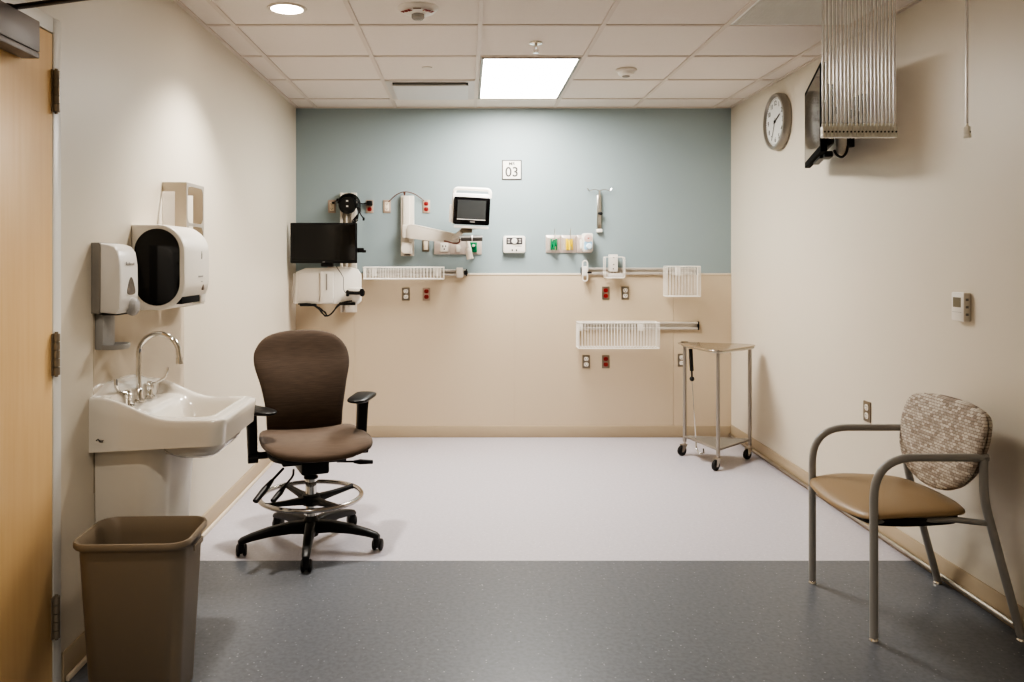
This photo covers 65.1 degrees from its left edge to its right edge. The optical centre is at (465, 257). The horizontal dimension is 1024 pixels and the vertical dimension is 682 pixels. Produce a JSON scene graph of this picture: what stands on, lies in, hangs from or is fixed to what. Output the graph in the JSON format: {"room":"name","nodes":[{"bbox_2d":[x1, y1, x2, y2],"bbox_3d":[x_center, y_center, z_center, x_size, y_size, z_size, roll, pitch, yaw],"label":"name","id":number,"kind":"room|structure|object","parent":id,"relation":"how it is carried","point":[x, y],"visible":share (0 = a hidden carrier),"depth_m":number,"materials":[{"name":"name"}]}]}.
{"room":"examination room","nodes":[
{"label":"examination room","id":0,"kind":"room"},
{"bbox_2d":[24,0,295,681],"bbox_3d":[-1.365,0.059,2.470,0.120,2.630,7.340,0,0,0],"label":"wall","id":1,"kind":"structure","parent":0,"point":[150,97],"depth_m":3.58,"materials":[{"name":"beige paint"}]},
{"bbox_2d":[1,0,60,681],"bbox_3d":[-1.343,0.307,2.061,0.084,2.133,1.022,0,0,0],"label":"trim","id":2,"kind":"structure","parent":1,"relation":"attached to","point":[48,23],"depth_m":2.54,"materials":[{"name":"white paint"}]},
{"bbox_2d":[0,0,87,681],"bbox_3d":[-1.174,0.314,2.073,0.352,2.100,0.938,0,0,0],"label":"door","id":3,"kind":"structure","parent":1,"relation":"in","point":[29,85],"depth_m":2.36,"materials":[{"name":"brown wood"}]},
{"bbox_2d":[91,243,139,349],"bbox_3d":[-1.247,0.135,2.860,0.133,0.378,0.154,0,0,0],"label":"soap dispenser","id":4,"kind":"object","parent":1,"relation":"attached to","point":[114,269],"visible":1,"depth_m":2.79,"materials":[{"name":"grey plastic"}]},
{"bbox_2d":[95,314,130,349],"bbox_3d":[-1.260,0.259,2.860,0.106,0.130,0.110,0,0,0],"label":"drip tray","id":5,"kind":"object","parent":4,"relation":"on","point":[104,323],"depth_m":2.82,"materials":[{"name":"grey plastic"}]},
{"bbox_2d":[93,307,183,492],"bbox_3d":[-1.305,0.474,3.250,0.001,0.700,0.900,0,0,0],"label":"wall panel","id":6,"kind":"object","parent":1,"relation":"attached to","point":[158,353],"depth_m":3.23,"materials":[{"name":"beige plastic"}]},
{"bbox_2d":[62,458,273,681],"bbox_3d":[-1.302,1.324,4.353,0.007,0.100,3.542,0,0,0],"label":"baseboard","id":7,"kind":"structure","parent":1,"relation":"attached to","point":[75,652],"depth_m":4.13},
{"bbox_2d":[132,224,208,309],"bbox_3d":[-1.200,0.036,3.267,0.209,0.335,0.302,0,0,0],"label":"paper towel dispenser","id":8,"kind":"object","parent":1,"relation":"attached to","point":[172,261],"visible":0.98,"depth_m":3.12,"materials":[{"name":"beige plastic"}]},
{"bbox_2d":[162,182,203,306],"bbox_3d":[-1.252,-0.059,3.550,0.105,0.535,0.229,0,0,0],"label":"holder","id":9,"kind":"object","parent":1,"relation":"attached to","point":[175,195],"visible":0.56,"depth_m":3.48,"materials":[{"name":"beige plastic"}]},
{"bbox_2d":[296,108,730,272],"bbox_3d":[0.364,0.059,6.190,3.539,2.630,0.100,0,0,0],"label":"wall","id":10,"kind":"structure","parent":0,"point":[667,171],"depth_m":6.14,"materials":[{"name":"blue paint"}]},
{"bbox_2d":[293,193,361,311],"bbox_3d":[-1.022,-0.042,5.996,0.503,0.913,0.288,0,0,0],"label":"computer mount","id":11,"kind":"object","parent":10,"relation":"attached to","point":[316,286],"visible":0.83,"depth_m":5.87,"materials":[{"name":"beige plastic"}]},
{"bbox_2d":[298,300,351,316],"bbox_3d":[-1.033,0.370,5.860,0.396,0.121,0.010,0,0,0],"label":"cable bundle","id":12,"kind":"object","parent":11,"relation":"hanging from","point":[338,305],"visible":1,"depth_m":5.86,"materials":[{"name":"black plastic"}]},
{"bbox_2d":[293,267,361,305],"bbox_3d":[-1.022,0.211,5.884,0.503,0.285,0.062,0,0,0],"label":"keyboard tray","id":13,"kind":"object","parent":11,"relation":"on","point":[316,286],"depth_m":5.87,"materials":[{"name":"white plastic"}]},
{"bbox_2d":[290,223,365,266],"bbox_3d":[-1.006,-0.096,5.887,0.545,0.321,0.136,0,0,0],"label":"computer monitor","id":14,"kind":"object","parent":11,"relation":"attached to","point":[327,244],"visible":1,"depth_m":5.82,"materials":[{"name":"black plastic"}]},
{"bbox_2d":[337,193,364,222],"bbox_3d":[-0.870,-0.364,6.051,0.207,0.253,0.038,0,0,0],"label":"cable reel","id":15,"kind":"object","parent":11,"relation":"attached to","point":[347,202],"visible":0.97,"depth_m":6.04,"materials":[{"name":"black plastic"}]},
{"bbox_2d":[346,288,364,296],"bbox_3d":[-0.804,0.250,5.834,0.139,0.062,0.078,0,0,0],"label":"barcode scanner","id":16,"kind":"object","parent":11,"relation":"attached to","point":[352,291],"visible":1,"depth_m":5.81,"materials":[{"name":"black plastic"}]},
{"bbox_2d":[328,200,335,212],"bbox_3d":[-1.028,-0.395,6.135,0.058,0.100,0.009,0,0,0],"label":"electrical outlet","id":17,"kind":"object","parent":10,"relation":"attached to","point":[331,207],"visible":1,"depth_m":6.13,"materials":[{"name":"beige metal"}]},
{"bbox_2d":[330,202,333,210],"bbox_3d":[-1.028,-0.395,6.133,0.034,0.068,0.004,0,0,0],"label":"receptacle","id":18,"kind":"object","parent":17,"relation":"attached to","point":[331,205],"depth_m":6.13,"materials":[{"name":"beige plastic"}]},
{"bbox_2d":[366,200,372,212],"bbox_3d":[-0.739,-0.395,6.135,0.058,0.100,0.009,0,0,0],"label":"electrical outlet","id":19,"kind":"object","parent":10,"relation":"attached to","point":[369,209],"visible":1,"depth_m":6.13,"materials":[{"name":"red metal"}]},
{"bbox_2d":[356,201,372,205],"bbox_3d":[-0.788,-0.437,6.101,0.153,0.076,0.045,0,0,-10],"label":"plug","id":20,"kind":"object","parent":19,"relation":"attached to","point":[368,203],"visible":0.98,"depth_m":6.09,"materials":[{"name":"black plastic"}]},
{"bbox_2d":[383,200,390,212],"bbox_3d":[-0.606,-0.395,6.135,0.058,0.100,0.009,0,0,0],"label":"electrical outlet","id":21,"kind":"object","parent":10,"relation":"attached to","point":[386,205],"visible":1,"depth_m":6.13,"materials":[{"name":"white plastic"}]},
{"bbox_2d":[385,202,388,210],"bbox_3d":[-0.606,-0.395,6.133,0.034,0.068,0.004,0,0,0],"label":"receptacle","id":22,"kind":"object","parent":21,"relation":"attached to","point":[386,203],"depth_m":6.13,"materials":[{"name":"white plastic"}]},
{"bbox_2d":[402,288,409,300],"bbox_3d":[-0.461,0.276,6.127,0.058,0.100,0.009,0,0,0],"label":"electrical outlet","id":23,"kind":"object","parent":10,"relation":"attached to","point":[405,291],"visible":1,"depth_m":6.12,"materials":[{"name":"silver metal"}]},
{"bbox_2d":[367,268,467,277],"bbox_3d":[-0.381,0.111,6.114,0.789,0.075,0.057,0,0,0],"label":"rail","id":24,"kind":"object","parent":10,"relation":"attached to","point":[458,272],"visible":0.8,"depth_m":6.11,"materials":[{"name":"silver metal"}]},
{"bbox_2d":[363,267,444,279],"bbox_3d":[-0.466,0.113,6.027,0.608,0.097,0.146,0,0,0],"label":"wire basket","id":25,"kind":"object","parent":24,"relation":"hanging from","point":[373,270],"visible":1,"depth_m":5.96,"materials":[{"name":"white metal"}]},
{"bbox_2d":[422,240,428,251],"bbox_3d":[-0.308,-0.096,6.136,0.054,0.094,0.009,0,0,0],"label":"light switch","id":26,"kind":"object","parent":10,"relation":"attached to","point":[425,244],"visible":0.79,"depth_m":6.13,"materials":[{"name":"white plastic"}]},
{"bbox_2d":[422,200,429,212],"bbox_3d":[-0.305,-0.395,6.135,0.058,0.100,0.009,0,0,0],"label":"electrical outlet","id":27,"kind":"object","parent":10,"relation":"attached to","point":[426,203],"visible":1,"depth_m":6.13,"materials":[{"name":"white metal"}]},
{"bbox_2d":[423,288,429,300],"bbox_3d":[-0.303,0.276,6.127,0.058,0.100,0.009,0,0,0],"label":"electrical outlet","id":28,"kind":"object","parent":10,"relation":"attached to","point":[426,291],"visible":1,"depth_m":6.12,"materials":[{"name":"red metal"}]},
{"bbox_2d":[401,187,491,259],"bbox_3d":[-0.145,-0.252,5.940,0.794,0.529,0.292,0,0,40],"label":"monitor arm","id":29,"kind":"object","parent":10,"relation":"attached to","point":[410,231],"depth_m":5.77,"materials":[{"name":"beige plastic"}]},
{"bbox_2d":[444,239,460,243],"bbox_3d":[-0.100,-0.120,5.850,0.126,0.040,0.018,0,0,8],"label":"cable","id":30,"kind":"object","parent":29,"relation":"attached to","point":[459,239],"visible":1,"depth_m":5.84,"materials":[{"name":"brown plastic"}]},
{"bbox_2d":[434,241,481,253],"bbox_3d":[-0.061,-0.082,6.106,0.365,0.108,0.069,0,0,0],"label":"outlet panel","id":31,"kind":"object","parent":10,"relation":"attached to","point":[476,246],"visible":0.69,"depth_m":6.13,"materials":[{"name":"white plastic"}]},
{"bbox_2d":[440,243,447,251],"bbox_3d":[-0.166,-0.082,6.125,0.062,0.066,0.009,0,0,0],"label":"receptacle","id":32,"kind":"object","parent":31,"relation":"attached to","point":[443,246],"depth_m":6.12,"materials":[{"name":"grey plastic"}]},
{"bbox_2d":[456,245,460,251],"bbox_3d":[-0.055,-0.072,6.121,0.039,0.050,0.022,0,0,0],"label":"outlet","id":33,"kind":"object","parent":31,"relation":"attached to","point":[458,247],"depth_m":6.11,"materials":[{"name":"beige plastic"}]},
{"bbox_2d":[470,242,476,251],"bbox_3d":[0.057,-0.082,6.107,0.056,0.078,0.044,0,0,0],"label":"outlet","id":34,"kind":"object","parent":31,"relation":"attached to","point":[473,244],"depth_m":6.10,"materials":[{"name":"green plastic"}]},
{"bbox_2d":[502,160,521,179],"bbox_3d":[0.351,-0.675,6.136,0.152,0.152,0.008,0,0,0],"label":"room sign","id":35,"kind":"object","parent":10,"relation":"attached to","point":[511,169],"visible":1,"depth_m":6.13,"materials":[{"name":"grey plastic"}]},
{"bbox_2d":[296,275,730,425],"bbox_3d":[0.364,0.752,6.136,3.339,1.243,0.008,0,0,0],"label":"wall panel","id":36,"kind":"object","parent":10,"relation":"attached to","point":[484,350],"depth_m":6.13,"materials":[{"name":"beige paint"}]},
{"bbox_2d":[503,236,524,252],"bbox_3d":[0.368,-0.104,6.112,0.170,0.132,0.057,0,0,0],"label":"control unit","id":37,"kind":"object","parent":10,"relation":"attached to","point":[511,244],"visible":1,"depth_m":6.10,"materials":[{"name":"beige plastic"}]},
{"bbox_2d":[361,273,730,274],"bbox_3d":[0.364,0.124,6.134,3.339,0.014,0.012,0,0,0],"label":"trim","id":38,"kind":"structure","parent":10,"relation":"attached to","point":[361,273],"depth_m":6.13,"materials":[{"name":"beige"}]},
{"bbox_2d":[367,426,730,436],"bbox_3d":[0.364,1.330,6.132,3.339,0.088,0.016,0,0,0],"label":"baseboard","id":39,"kind":"structure","parent":10,"relation":"attached to","point":[373,431],"depth_m":6.12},
{"bbox_2d":[546,229,591,252],"bbox_3d":[0.787,-0.131,6.100,0.352,0.182,0.078,0,0,0],"label":"outlet panel","id":40,"kind":"object","parent":10,"relation":"attached to","point":[570,243],"visible":0.91,"depth_m":6.12,"materials":[{"name":"white plastic"}]},
{"bbox_2d":[550,239,556,249],"bbox_3d":[0.669,-0.103,6.089,0.050,0.085,0.056,0,0,0],"label":"outlet","id":41,"kind":"object","parent":40,"relation":"attached to","point":[553,242],"depth_m":6.08,"materials":[{"name":"green plastic"}]},
{"bbox_2d":[566,239,572,249],"bbox_3d":[0.787,-0.103,6.089,0.050,0.085,0.056,0,0,0],"label":"outlet","id":42,"kind":"object","parent":40,"relation":"attached to","point":[569,242],"depth_m":6.08,"materials":[{"name":"yellow plastic"}]},
{"bbox_2d":[582,233,592,251],"bbox_3d":[0.920,-0.117,6.054,0.076,0.140,0.111,0,0,0],"label":"vacuum regulator","id":43,"kind":"object","parent":40,"relation":"attached to","point":[587,238],"visible":1,"depth_m":6.02,"materials":[{"name":"beige plastic"}]},
{"bbox_2d":[582,355,589,367],"bbox_3d":[0.921,0.794,6.127,0.058,0.100,0.009,0,0,0],"label":"electrical outlet","id":44,"kind":"object","parent":10,"relation":"attached to","point":[585,358],"visible":1,"depth_m":6.12,"materials":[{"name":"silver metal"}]},
{"bbox_2d":[587,188,611,231],"bbox_3d":[1.019,-0.365,6.104,0.190,0.338,0.072,0,0,0],"label":"pole","id":45,"kind":"object","parent":10,"relation":"attached to","point":[599,213],"visible":1,"depth_m":6.11,"materials":[{"name":"silver metal"}]},
{"bbox_2d":[602,355,609,367],"bbox_3d":[1.071,0.794,6.127,0.058,0.100,0.009,0,0,0],"label":"electrical outlet","id":46,"kind":"object","parent":10,"relation":"attached to","point":[605,358],"visible":1,"depth_m":6.12,"materials":[{"name":"red plastic"}]},
{"bbox_2d":[602,287,609,299],"bbox_3d":[1.071,0.269,6.127,0.058,0.100,0.009,0,0,0],"label":"electrical outlet","id":47,"kind":"object","parent":10,"relation":"attached to","point":[605,290],"visible":1,"depth_m":6.12,"materials":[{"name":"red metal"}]},
{"bbox_2d":[621,287,628,299],"bbox_3d":[1.220,0.269,6.127,0.058,0.100,0.009,0,0,0],"label":"electrical outlet","id":48,"kind":"object","parent":10,"relation":"attached to","point":[624,290],"visible":1,"depth_m":6.12,"materials":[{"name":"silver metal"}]},
{"bbox_2d":[580,267,696,274],"bbox_3d":[1.322,0.100,6.123,0.887,0.058,0.038,0,0,0],"label":"rail","id":49,"kind":"object","parent":10,"relation":"attached to","point":[593,270],"visible":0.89,"depth_m":6.11,"materials":[{"name":"silver metal"}]},
{"bbox_2d":[582,260,591,281],"bbox_3d":[0.915,0.099,6.085,0.073,0.165,0.064,0,0,0],"label":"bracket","id":50,"kind":"object","parent":49,"relation":"attached to","point":[585,272],"visible":1,"depth_m":6.06,"materials":[{"name":"beige plastic"}]},
{"bbox_2d":[603,254,624,277],"bbox_3d":[1.123,0.063,6.069,0.154,0.181,0.085,0,0,0],"label":"wire holder","id":51,"kind":"object","parent":49,"relation":"attached to","point":[612,258],"visible":1,"depth_m":6.06,"materials":[{"name":"white plastic"}]},
{"bbox_2d":[663,266,700,296],"bbox_3d":[1.630,0.175,6.043,0.255,0.232,0.134,0,0,0],"label":"wire basket","id":52,"kind":"object","parent":49,"relation":"hanging from","point":[665,268],"visible":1,"depth_m":5.98,"materials":[{"name":"white metal"}]},
{"bbox_2d":[583,321,698,329],"bbox_3d":[1.316,0.518,6.123,0.929,0.064,0.038,0,0,0],"label":"rail","id":53,"kind":"object","parent":10,"relation":"attached to","point":[663,325],"visible":0.52,"depth_m":6.11,"materials":[{"name":"silver metal"}]},
{"bbox_2d":[576,321,659,348],"bbox_3d":[1.140,0.578,6.023,0.608,0.198,0.154,0,0,0],"label":"wire basket","id":54,"kind":"object","parent":53,"relation":"hanging from","point":[579,324],"visible":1,"depth_m":5.95,"materials":[{"name":"white metal"}]},
{"bbox_2d":[678,354,682,366],"bbox_3d":[1.652,0.783,6.127,0.058,0.100,0.009,0,0,0],"label":"electrical outlet","id":55,"kind":"object","parent":10,"relation":"attached to","point":[680,356],"visible":0.72,"depth_m":6.12,"materials":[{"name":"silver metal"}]},
{"bbox_2d":[66,437,1023,681],"bbox_3d":[0.364,1.424,2.470,3.539,0.100,7.540,0,0,0],"label":"floor","id":56,"kind":"structure","parent":0,"point":[501,559],"depth_m":3.44,"materials":[{"name":"grey laminate"}]},
{"bbox_2d":[73,516,206,681],"bbox_3d":[-1.028,1.119,2.545,0.358,0.510,0.275,0,0,-2],"label":"waste bin","id":57,"kind":"object","parent":56,"relation":"on","point":[140,574],"visible":1,"depth_m":2.44,"materials":[{"name":"brown plastic"}]},
{"bbox_2d":[89,374,255,522],"bbox_3d":[-1.074,0.913,3.009,0.462,0.922,0.488,0,0,0],"label":"sink","id":58,"kind":"object","parent":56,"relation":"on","point":[145,452],"visible":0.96,"depth_m":2.81,"materials":[{"name":"beige ceramic"}]},
{"bbox_2d":[114,331,182,406],"bbox_3d":[-1.162,0.412,2.996,0.196,0.273,0.306,0,0,0],"label":"faucet","id":59,"kind":"object","parent":58,"relation":"on","point":[138,391],"visible":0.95,"depth_m":3.00,"materials":[{"name":"silver metal"}]},
{"bbox_2d":[89,374,255,453],"bbox_3d":[-1.074,0.579,3.009,0.462,0.253,0.488,0,0,0],"label":"basin","id":60,"kind":"object","parent":58,"relation":"in","point":[180,420],"depth_m":2.79,"materials":[{"name":"white ceramic"}]},
{"bbox_2d":[236,330,383,571],"bbox_3d":[-0.743,0.873,3.819,0.689,1.002,0.679,0,0,-22],"label":"chair","id":61,"kind":"object","parent":56,"relation":"on","point":[302,374],"visible":0.95,"depth_m":3.92,"materials":[{"name":"brown fabric"}]},
{"bbox_2d":[677,341,754,470],"bbox_3d":[1.722,0.978,5.390,0.505,0.791,0.504,0,0,0],"label":"stand","id":62,"kind":"object","parent":56,"relation":"on","point":[718,443],"visible":1,"depth_m":5.46,"materials":[{"name":"silver metal"}]},
{"bbox_2d":[688,436,748,449],"bbox_3d":[1.736,1.243,5.391,0.395,0.006,0.402,0,0,0],"label":"shelf","id":63,"kind":"object","parent":62,"relation":"attached to","point":[725,442],"depth_m":5.41,"materials":[{"name":"silver metal"}]},
{"bbox_2d":[808,393,1023,642],"bbox_3d":[1.712,0.959,3.125,0.597,0.830,0.544,0,0,0],"label":"armchair","id":64,"kind":"object","parent":56,"relation":"on","point":[944,441],"visible":1,"depth_m":2.99,"materials":[{"name":"grey"}]},
{"bbox_2d":[180,0,913,106],"bbox_3d":[0.364,-1.206,2.470,3.539,0.100,7.540,0,0,0],"label":"ceiling","id":65,"kind":"structure","parent":0,"point":[273,41],"depth_m":4.33,"materials":[{"name":"tile"}]},
{"bbox_2d":[267,2,306,15],"bbox_3d":[-0.829,-1.153,3.706,0.184,0.006,0.184,0,0,0],"label":"recessed light","id":66,"kind":"object","parent":65,"relation":"in","point":[282,8],"visible":1,"depth_m":3.70,"materials":[{"name":"beige plastic"}]},
{"bbox_2d":[398,2,437,20],"bbox_3d":[-0.222,-1.128,3.700,0.188,0.056,0.188,0,0,0],"label":"fire alarm strobe","id":67,"kind":"object","parent":65,"relation":"attached to","point":[417,11],"visible":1,"depth_m":3.65,"materials":[{"name":"beige plastic"}]},
{"bbox_2d":[385,81,474,99],"bbox_3d":[-0.235,-1.143,5.485,0.586,0.026,0.586,0,0,0],"label":"ceiling vent","id":68,"kind":"object","parent":65,"relation":"in","point":[400,90],"visible":1,"depth_m":5.40,"materials":[{"name":"beige plastic"}]},
{"bbox_2d":[478,57,580,98],"bbox_3d":[0.375,-1.150,5.175,0.574,0.012,1.174,0,0,0],"label":"ceiling light panel","id":69,"kind":"object","parent":65,"relation":"attached to","point":[500,77],"visible":1,"depth_m":5.07,"materials":[{"name":"white plastic"}]},
{"bbox_2d":[529,41,542,53],"bbox_3d":[0.375,-1.127,4.290,0.072,0.058,0.072,0,0,0],"label":"sprinkler","id":70,"kind":"object","parent":65,"relation":"attached to","point":[535,44],"visible":1,"depth_m":4.28,"materials":[{"name":"silver metal"}]},
{"bbox_2d":[173,0,921,107],"bbox_3d":[0.364,-1.157,2.470,3.339,0.018,7.340,0,0,0],"label":"ceiling grid","id":71,"kind":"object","parent":65,"relation":"attached to","point":[615,4],"depth_m":4.52,"materials":[{"name":"beige paint"}]},
{"bbox_2d":[615,67,636,77],"bbox_3d":[0.980,-1.132,4.900,0.128,0.048,0.128,0,0,0],"label":"smoke detector","id":72,"kind":"object","parent":65,"relation":"attached to","point":[625,72],"visible":1,"depth_m":4.86,"materials":[{"name":"beige plastic"}]},
{"bbox_2d":[730,0,881,24],"bbox_3d":[1.595,-1.153,3.655,0.588,0.005,0.588,0,0,0],"label":"ceiling vent","id":73,"kind":"object","parent":65,"relation":"in","point":[762,12],"visible":0.69,"depth_m":3.77,"materials":[{"name":"white metal"}]},
{"bbox_3d":[0.857,-1.138,3.000,2.314,0.035,0.050,0,0,0],"label":"trim","id":74,"kind":"structure","parent":65,"relation":"attached to","visible":0},
{"bbox_2d":[820,0,825,137],"bbox_3d":[1.339,-0.785,2.999,0.012,0.671,0.026,0,0,0],"label":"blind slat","id":75,"kind":"object","parent":74,"relation":"hanging from","point":[823,128],"visible":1,"depth_m":3.00,"materials":[{"name":"silver metal"}]},
{"bbox_2d":[825,0,829,137],"bbox_3d":[1.353,-0.785,2.999,0.012,0.671,0.026,0,0,0],"label":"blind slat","id":76,"kind":"object","parent":74,"relation":"hanging from","point":[826,124],"visible":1,"depth_m":3.00,"materials":[{"name":"silver metal"}]},
{"bbox_2d":[829,0,833,137],"bbox_3d":[1.367,-0.785,2.999,0.012,0.671,0.026,0,0,0],"label":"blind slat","id":77,"kind":"object","parent":74,"relation":"hanging from","point":[830,1],"visible":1,"depth_m":3.00,"materials":[{"name":"silver metal"}]},
{"bbox_2d":[833,0,836,137],"bbox_3d":[1.382,-0.785,2.999,0.012,0.671,0.026,0,0,0],"label":"rod","id":78,"kind":"object","parent":74,"relation":"hanging from","point":[834,1],"visible":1,"depth_m":3.00,"materials":[{"name":"silver metal"}]},
{"bbox_2d":[837,0,840,137],"bbox_3d":[1.396,-0.785,2.999,0.012,0.671,0.026,0,0,0],"label":"rod","id":79,"kind":"object","parent":74,"relation":"hanging from","point":[838,1],"visible":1,"depth_m":3.00,"materials":[{"name":"silver metal"}]},
{"bbox_2d":[840,0,844,137],"bbox_3d":[1.410,-0.785,2.999,0.012,0.671,0.026,0,0,0],"label":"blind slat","id":80,"kind":"object","parent":74,"relation":"hanging from","point":[841,124],"visible":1,"depth_m":3.00,"materials":[{"name":"silver metal"}]},
{"bbox_2d":[844,0,848,137],"bbox_3d":[1.424,-0.785,2.999,0.012,0.671,0.026,0,0,0],"label":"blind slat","id":81,"kind":"object","parent":74,"relation":"hanging from","point":[845,1],"visible":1,"depth_m":3.00,"materials":[{"name":"silver metal"}]},
{"bbox_2d":[848,0,851,137],"bbox_3d":[1.438,-0.785,2.999,0.012,0.671,0.026,0,0,0],"label":"rod","id":82,"kind":"object","parent":74,"relation":"hanging from","point":[849,1],"visible":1,"depth_m":3.00,"materials":[{"name":"silver metal"}]},
{"bbox_2d":[851,0,855,137],"bbox_3d":[1.452,-0.785,2.999,0.012,0.671,0.026,0,0,0],"label":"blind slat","id":83,"kind":"object","parent":74,"relation":"hanging from","point":[853,1],"visible":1,"depth_m":3.00,"materials":[{"name":"silver metal"}]},
{"bbox_2d":[855,0,859,137],"bbox_3d":[1.466,-0.785,2.999,0.012,0.671,0.026,0,0,0],"label":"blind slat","id":84,"kind":"object","parent":74,"relation":"hanging from","point":[856,1],"visible":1,"depth_m":3.00,"materials":[{"name":"silver metal"}]},
{"bbox_2d":[859,0,863,137],"bbox_3d":[1.480,-0.785,2.999,0.012,0.671,0.026,0,0,0],"label":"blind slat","id":85,"kind":"object","parent":74,"relation":"hanging from","point":[860,1],"visible":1,"depth_m":3.00,"materials":[{"name":"silver metal"}]},
{"bbox_2d":[863,0,867,137],"bbox_3d":[1.494,-0.785,2.999,0.012,0.671,0.026,0,0,0],"label":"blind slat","id":86,"kind":"object","parent":74,"relation":"hanging from","point":[864,1],"visible":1,"depth_m":3.00,"materials":[{"name":"silver metal"}]},
{"bbox_2d":[866,0,870,137],"bbox_3d":[1.508,-0.785,2.999,0.012,0.671,0.026,0,0,0],"label":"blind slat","id":87,"kind":"object","parent":74,"relation":"hanging from","point":[868,1],"visible":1,"depth_m":3.00,"materials":[{"name":"silver metal"}]},
{"bbox_2d":[870,0,874,137],"bbox_3d":[1.522,-0.785,2.999,0.012,0.671,0.026,0,0,0],"label":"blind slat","id":88,"kind":"object","parent":74,"relation":"hanging from","point":[871,1],"visible":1,"depth_m":3.00,"materials":[{"name":"silver metal"}]},
{"bbox_2d":[874,0,878,137],"bbox_3d":[1.536,-0.785,2.999,0.012,0.671,0.026,0,0,0],"label":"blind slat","id":89,"kind":"object","parent":74,"relation":"hanging from","point":[875,1],"visible":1,"depth_m":3.00,"materials":[{"name":"silver metal"}]},
{"bbox_2d":[878,0,882,137],"bbox_3d":[1.550,-0.785,2.999,0.012,0.671,0.026,0,0,0],"label":"rod","id":90,"kind":"object","parent":74,"relation":"hanging from","point":[879,1],"visible":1,"depth_m":3.00,"materials":[{"name":"metal"}]},
{"bbox_2d":[881,0,885,137],"bbox_3d":[1.564,-0.785,2.999,0.012,0.671,0.026,0,0,0],"label":"rod","id":91,"kind":"object","parent":74,"relation":"hanging from","point":[883,1],"visible":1,"depth_m":3.00,"materials":[{"name":"metal"}]},
{"bbox_2d":[885,0,889,137],"bbox_3d":[1.578,-0.785,2.999,0.012,0.671,0.026,0,0,0],"label":"rod","id":92,"kind":"object","parent":74,"relation":"hanging from","point":[886,1],"visible":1,"depth_m":3.00,"materials":[{"name":"metal"}]},
{"bbox_2d":[889,0,893,137],"bbox_3d":[1.592,-0.785,2.999,0.012,0.671,0.026,0,0,0],"label":"rod","id":93,"kind":"object","parent":74,"relation":"hanging from","point":[890,1],"visible":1,"depth_m":3.00,"materials":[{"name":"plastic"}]},
{"bbox_2d":[893,0,897,137],"bbox_3d":[1.606,-0.785,2.999,0.012,0.671,0.026,0,0,0],"label":"rod","id":94,"kind":"object","parent":74,"relation":"hanging from","point":[894,1],"visible":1,"depth_m":3.00,"materials":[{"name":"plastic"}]},
{"bbox_2d":[963,0,970,137],"bbox_3d":[1.879,-0.785,2.999,0.012,0.671,0.026,0,0,-29],"label":"rod","id":95,"kind":"object","parent":74,"relation":"hanging from","point":[967,129],"visible":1,"depth_m":3.00,"materials":[{"name":"white plastic"}]},
{"bbox_2d":[731,0,1023,606],"bbox_3d":[2.084,0.059,2.420,0.100,2.630,7.440,0,0,0],"label":"wall","id":96,"kind":"structure","parent":0,"point":[845,272],"depth_m":3.75,"materials":[{"name":"beige paint"}]},
{"bbox_2d":[763,93,791,149],"bbox_3d":[2.008,-0.881,5.170,0.052,0.368,0.368,0,0,0],"label":"wall clock","id":97,"kind":"object","parent":96,"relation":"attached to","point":[777,118],"visible":1,"depth_m":5.13,"materials":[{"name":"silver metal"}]},
{"bbox_2d":[836,90,866,157],"bbox_3d":[1.915,-0.662,4.054,0.342,0.347,0.150,0,0,-42],"label":"mount","id":98,"kind":"object","parent":96,"relation":"attached to","point":[841,143],"visible":0.41,"depth_m":3.91,"materials":[{"name":"black metal"}]},
{"bbox_2d":[805,62,833,167],"bbox_3d":[1.836,-0.713,4.154,0.076,0.439,0.767,0,0,18],"label":"television","id":99,"kind":"object","parent":98,"relation":"attached to","point":[816,148],"visible":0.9,"depth_m":4.00,"materials":[{"name":"black plastic"}]},
{"bbox_2d":[833,145,848,157],"bbox_3d":[1.823,-0.516,3.871,0.105,0.069,0.030,0,0,-25],"label":"cable","id":100,"kind":"object","parent":98,"relation":"attached to","point":[847,146],"visible":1,"depth_m":3.86,"materials":[{"name":"black plastic"}]},
{"bbox_2d":[863,400,870,422],"bbox_3d":[2.029,0.777,4.050,0.009,0.104,0.070,0,0,0],"label":"electrical outlet","id":101,"kind":"object","parent":96,"relation":"attached to","point":[866,405],"visible":1,"depth_m":4.04,"materials":[{"name":"white plastic"}]},
{"bbox_2d":[729,424,1023,629],"bbox_3d":[2.030,1.324,2.462,0.007,0.100,7.324,0,0,0],"label":"baseboard","id":102,"kind":"structure","parent":96,"relation":"attached to","point":[986,593],"depth_m":3.55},
{"bbox_2d":[952,292,969,321],"bbox_3d":[2.019,0.199,3.265,0.029,0.116,0.082,0,0,0],"label":"thermostat","id":103,"kind":"object","parent":96,"relation":"attached to","point":[960,300],"visible":1,"depth_m":3.25,"materials":[{"name":"beige plastic"}]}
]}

